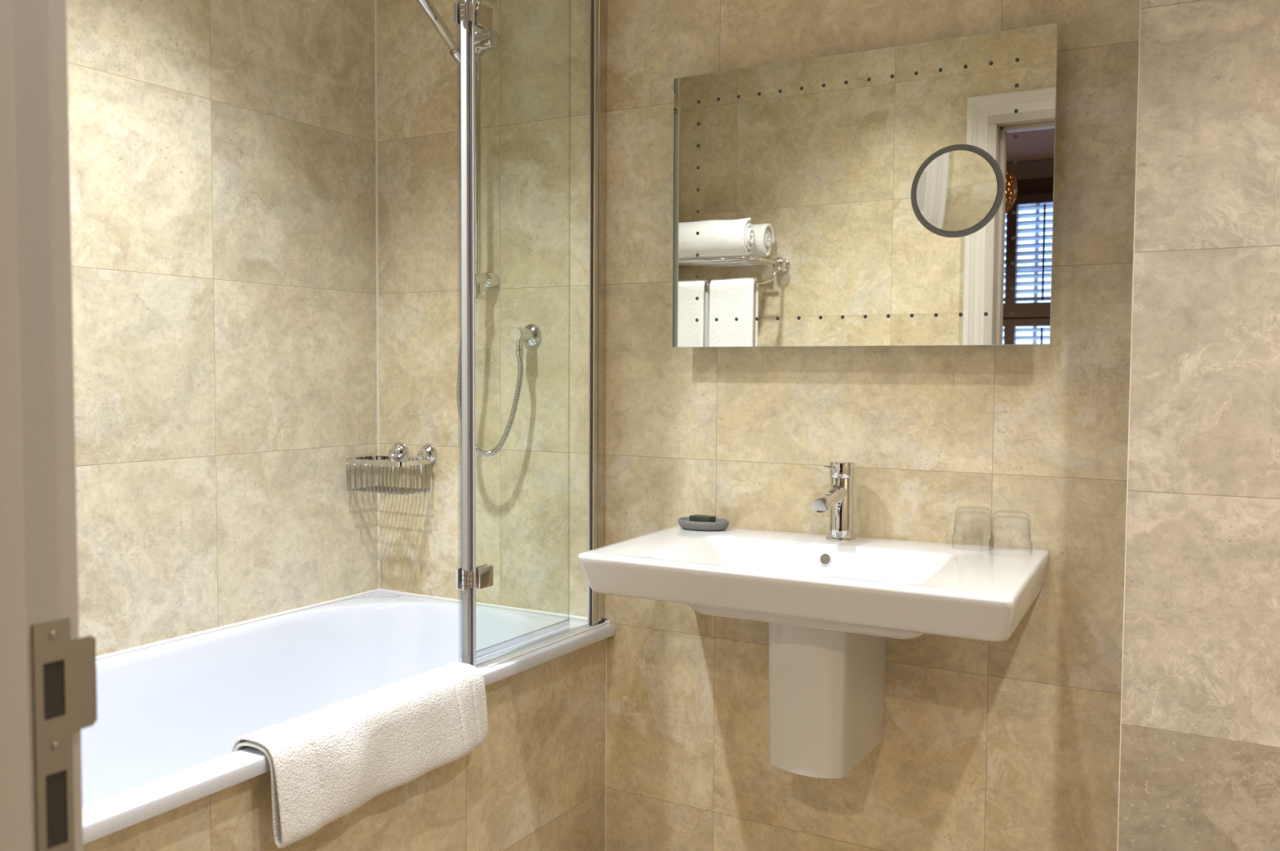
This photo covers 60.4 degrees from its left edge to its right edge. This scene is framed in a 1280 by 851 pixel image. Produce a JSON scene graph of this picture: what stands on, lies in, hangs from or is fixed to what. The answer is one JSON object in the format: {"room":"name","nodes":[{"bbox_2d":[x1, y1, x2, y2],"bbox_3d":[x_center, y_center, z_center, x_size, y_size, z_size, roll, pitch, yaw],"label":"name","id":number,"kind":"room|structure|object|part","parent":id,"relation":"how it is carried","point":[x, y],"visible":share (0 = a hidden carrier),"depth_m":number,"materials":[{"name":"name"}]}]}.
{"room":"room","nodes":[
{"label":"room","id":0,"kind":"room"},
{"bbox_2d":[66,0,377,656],"bbox_3d":[-1.201,-0.143,2.198,0.120,2.450,1.790,2,3,30],"label":"wall","id":1,"kind":"structure","parent":0,"point":[222,153],"depth_m":2.50,"materials":[{"name":"tile"}]},
{"bbox_2d":[96,588,611,660],"bbox_3d":[-0.807,0.490,2.063,0.737,0.010,1.684,2,3,30],"label":"trim","id":2,"kind":"structure","parent":1,"relation":"attached to","point":[134,649],"depth_m":2.67,"materials":[{"name":"white plastic"}]},
{"bbox_2d":[377,0,1140,850],"bbox_3d":[0.511,-0.139,2.313,2.970,2.450,0.120,2,3,30],"label":"wall","id":3,"kind":"structure","parent":0,"point":[1012,744],"depth_m":2.42,"materials":[{"name":"tile"}]},
{"bbox_2d":[374,0,380,589],"bbox_3d":[-0.700,-0.478,2.927,0.008,1.847,0.008,2,3,30],"label":"trim","id":4,"kind":"structure","parent":3,"relation":"attached to","point":[375,1],"depth_m":2.93,"materials":[{"name":"beige tile"}]},
{"bbox_2d":[346,441,437,495],"bbox_3d":[-0.644,0.108,2.841,0.204,0.123,0.140,2,3,30],"label":"wire basket","id":5,"kind":"object","parent":3,"relation":"attached to","point":[398,455],"visible":1,"depth_m":2.83,"materials":[{"name":"silver metal"}]},
{"bbox_2d":[449,0,500,299],"bbox_3d":[-0.390,-0.702,2.651,0.082,0.788,0.151,2,3,30],"label":"shower rail","id":6,"kind":"object","parent":3,"relation":"attached to","point":[489,40],"visible":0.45,"depth_m":2.66,"materials":[{"name":"silver metal"}]},
{"bbox_2d":[416,0,460,53],"bbox_3d":[-0.477,-0.943,2.515,0.080,0.180,0.252,2,3,30],"label":"shower","id":7,"kind":"object","parent":6,"relation":"attached to","point":[427,6],"visible":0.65,"depth_m":2.53,"materials":[{"name":"silver metal"}]},
{"bbox_2d":[456,68,523,457],"bbox_3d":[-0.361,-0.394,2.639,0.168,0.941,0.033,1,3,6],"label":"shower hose","id":8,"kind":"object","parent":7,"relation":"hanging from","point":[520,362],"visible":0.45,"depth_m":2.65,"materials":[{"name":"silver metal"}]},
{"bbox_3d":[-0.394,-0.704,2.665,0.017,0.786,0.017,2,3,30],"label":"rail","id":9,"kind":"part","parent":6,"relation":"part of","materials":[{"name":"silver metal"}]},
{"bbox_2d":[510,323,542,357],"bbox_3d":[-0.281,-0.207,2.656,0.057,0.082,0.073,2,3,30],"label":"outlet","id":10,"kind":"object","parent":3,"relation":"attached to","point":[531,335],"visible":1,"depth_m":2.64,"materials":[{"name":"silver metal"}]},
{"bbox_2d":[604,638,607,850],"bbox_3d":[-0.081,0.783,2.629,0.004,0.570,0.004,2,3,30],"label":"trim","id":11,"kind":"structure","parent":3,"relation":"attached to","point":[606,638],"depth_m":2.62,"materials":[{"name":"beige tile"}]},
{"bbox_2d":[577,524,1048,642],"bbox_3d":[0.330,0.296,2.099,0.827,0.121,0.463,2,3,30],"label":"washbasin","id":12,"kind":"object","parent":3,"relation":"attached to","point":[885,588],"visible":0.98,"depth_m":1.98,"materials":[{"name":"white ceramic"}]},
{"bbox_2d":[678,516,728,531],"bbox_3d":[0.139,0.217,2.415,0.118,0.020,0.084,2,3,30],"label":"soap dish","id":13,"kind":"object","parent":12,"relation":"on","point":[721,524],"visible":0.89,"depth_m":2.38,"materials":[{"name":"grey ceramic"}]},
{"bbox_2d":[688,514,715,522],"bbox_3d":[0.138,0.208,2.418,0.052,0.019,0.030,3,4,38],"label":"soap bar","id":14,"kind":"object","parent":13,"relation":"in","point":[700,518],"visible":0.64,"depth_m":2.41,"materials":[{"name":"green wax"}]},
{"bbox_2d":[820,554,830,564],"bbox_3d":[0.368,0.266,2.183,0.022,0.021,0.007,2,3,30],"label":"overflow hole","id":15,"kind":"object","parent":12,"relation":"attached to","point":[824,558],"depth_m":2.18,"materials":[{"name":"silver metal"}]},
{"bbox_2d":[810,461,856,542],"bbox_3d":[0.390,0.155,2.211,0.062,0.160,0.152,2,3,30],"label":"mixer tap","id":16,"kind":"object","parent":12,"relation":"on","point":[838,499],"visible":1,"depth_m":2.23,"materials":[{"name":"silver metal"}]},
{"bbox_3d":[0.384,0.085,2.229,0.025,0.009,0.007,-1,3,-28],"label":"lever","id":17,"kind":"part","parent":16,"relation":"part of","materials":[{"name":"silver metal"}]},
{"bbox_3d":[0.382,0.140,2.200,0.038,0.049,0.127,2,3,32],"label":"spout","id":18,"kind":"part","parent":16,"relation":"part of","materials":[{"name":"silver metal"}]},
{"bbox_2d":[951,506,994,542],"bbox_3d":[0.646,0.198,2.132,0.078,0.078,0.078,2,3,30],"label":"tumbler","id":19,"kind":"object","parent":12,"relation":"on","point":[962,506],"visible":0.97,"depth_m":2.14,"materials":[{"name":"clear glass"}]},
{"bbox_2d":[988,510,1032,554],"bbox_3d":[0.697,0.201,2.066,0.078,0.078,0.078,2,3,30],"label":"tumbler","id":20,"kind":"object","parent":12,"relation":"on","point":[1001,510],"visible":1,"depth_m":2.07,"materials":[{"name":"clear glass"}]},
{"bbox_2d":[768,622,886,778],"bbox_3d":[0.371,0.504,2.193,0.160,0.308,0.277,2,3,30],"label":"pedestal","id":21,"kind":"object","parent":3,"relation":"attached to","point":[827,687],"visible":0.91,"depth_m":2.08,"materials":[{"name":"white ceramic"}]},
{"bbox_2d":[671,22,1057,347],"bbox_3d":[0.430,-0.456,2.242,0.796,0.588,0.058,2,3,30],"label":"wall mirror","id":22,"kind":"object","parent":3,"relation":"attached to","point":[903,195],"visible":1,"depth_m":2.19,"materials":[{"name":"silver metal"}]},
{"bbox_2d":[1118,0,1279,850],"bbox_3d":[1.296,-0.104,1.683,0.978,2.450,0.190,2,3,30],"label":"wall","id":23,"kind":"structure","parent":0,"point":[1200,766],"depth_m":1.79,"materials":[{"name":"tile"}]},
{"bbox_2d":[1116,0,1141,850],"bbox_3d":[0.825,-0.114,1.846,0.002,2.450,0.006,2,3,30],"label":"trim","id":24,"kind":"structure","parent":23,"relation":"attached to","point":[1140,0],"depth_m":1.85,"materials":[{"name":"beige tile"}]},
{"bbox_3d":[-0.389,-0.067,0.755,2.730,2.450,0.098,2,3,30],"label":"wall door","id":25,"kind":"structure","parent":0,"visible":0},
{"bbox_2d":[0,0,97,850],"bbox_3d":[-0.090,0.111,0.591,1.086,2.114,0.162,2,3,30],"label":"door frame","id":26,"kind":"structure","parent":25,"relation":"attached to","point":[48,689],"depth_m":0.84,"materials":[{"name":"paint"}]},
{"bbox_3d":[-0.452,0.264,0.870,0.005,0.226,0.054,2,3,26],"label":"strike plate","id":27,"kind":"part","parent":26,"relation":"part of","materials":[{"name":"metal"}]},
{"bbox_3d":[0.057,1.170,1.602,2.970,0.100,1.910,2,3,30],"label":"floor","id":28,"kind":"structure","parent":0,"visible":0},
{"bbox_2d":[83,639,605,850],"bbox_3d":[-0.518,0.816,1.905,0.032,0.572,1.690,2,3,30],"label":"bath panel","id":29,"kind":"object","parent":28,"relation":"on","point":[536,780],"visible":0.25,"depth_m":2.25,"materials":[{"name":"tile"}]},
{"bbox_2d":[80,591,615,844],"bbox_3d":[-0.804,0.680,2.064,0.746,0.383,1.687,2,3,30],"label":"bathtub","id":30,"kind":"object","parent":28,"relation":"on","point":[171,716],"visible":0.55,"depth_m":2.48,"materials":[{"name":"white ceramic"}]},
{"bbox_2d":[231,662,488,848],"bbox_3d":[-0.468,0.559,1.936,0.124,0.164,0.523,2,3,30],"label":"bath towel","id":31,"kind":"object","parent":30,"relation":"on","point":[326,763],"visible":0.99,"depth_m":1.86,"materials":[{"name":"white fabric"}]},
{"bbox_2d":[354,591,401,598],"bbox_3d":[-0.690,0.450,2.898,0.082,0.004,0.095,2,3,30],"label":"bathtub rim","id":32,"kind":"object","parent":30,"relation":"on","point":[378,594],"depth_m":2.90,"materials":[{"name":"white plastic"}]},
{"bbox_2d":[453,0,607,666],"bbox_3d":[-0.220,-0.271,2.370,0.049,1.500,0.506,2,3,32],"label":"screen","id":33,"kind":"object","parent":30,"relation":"on","point":[468,15],"visible":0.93,"depth_m":2.44,"materials":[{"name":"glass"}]}
]}

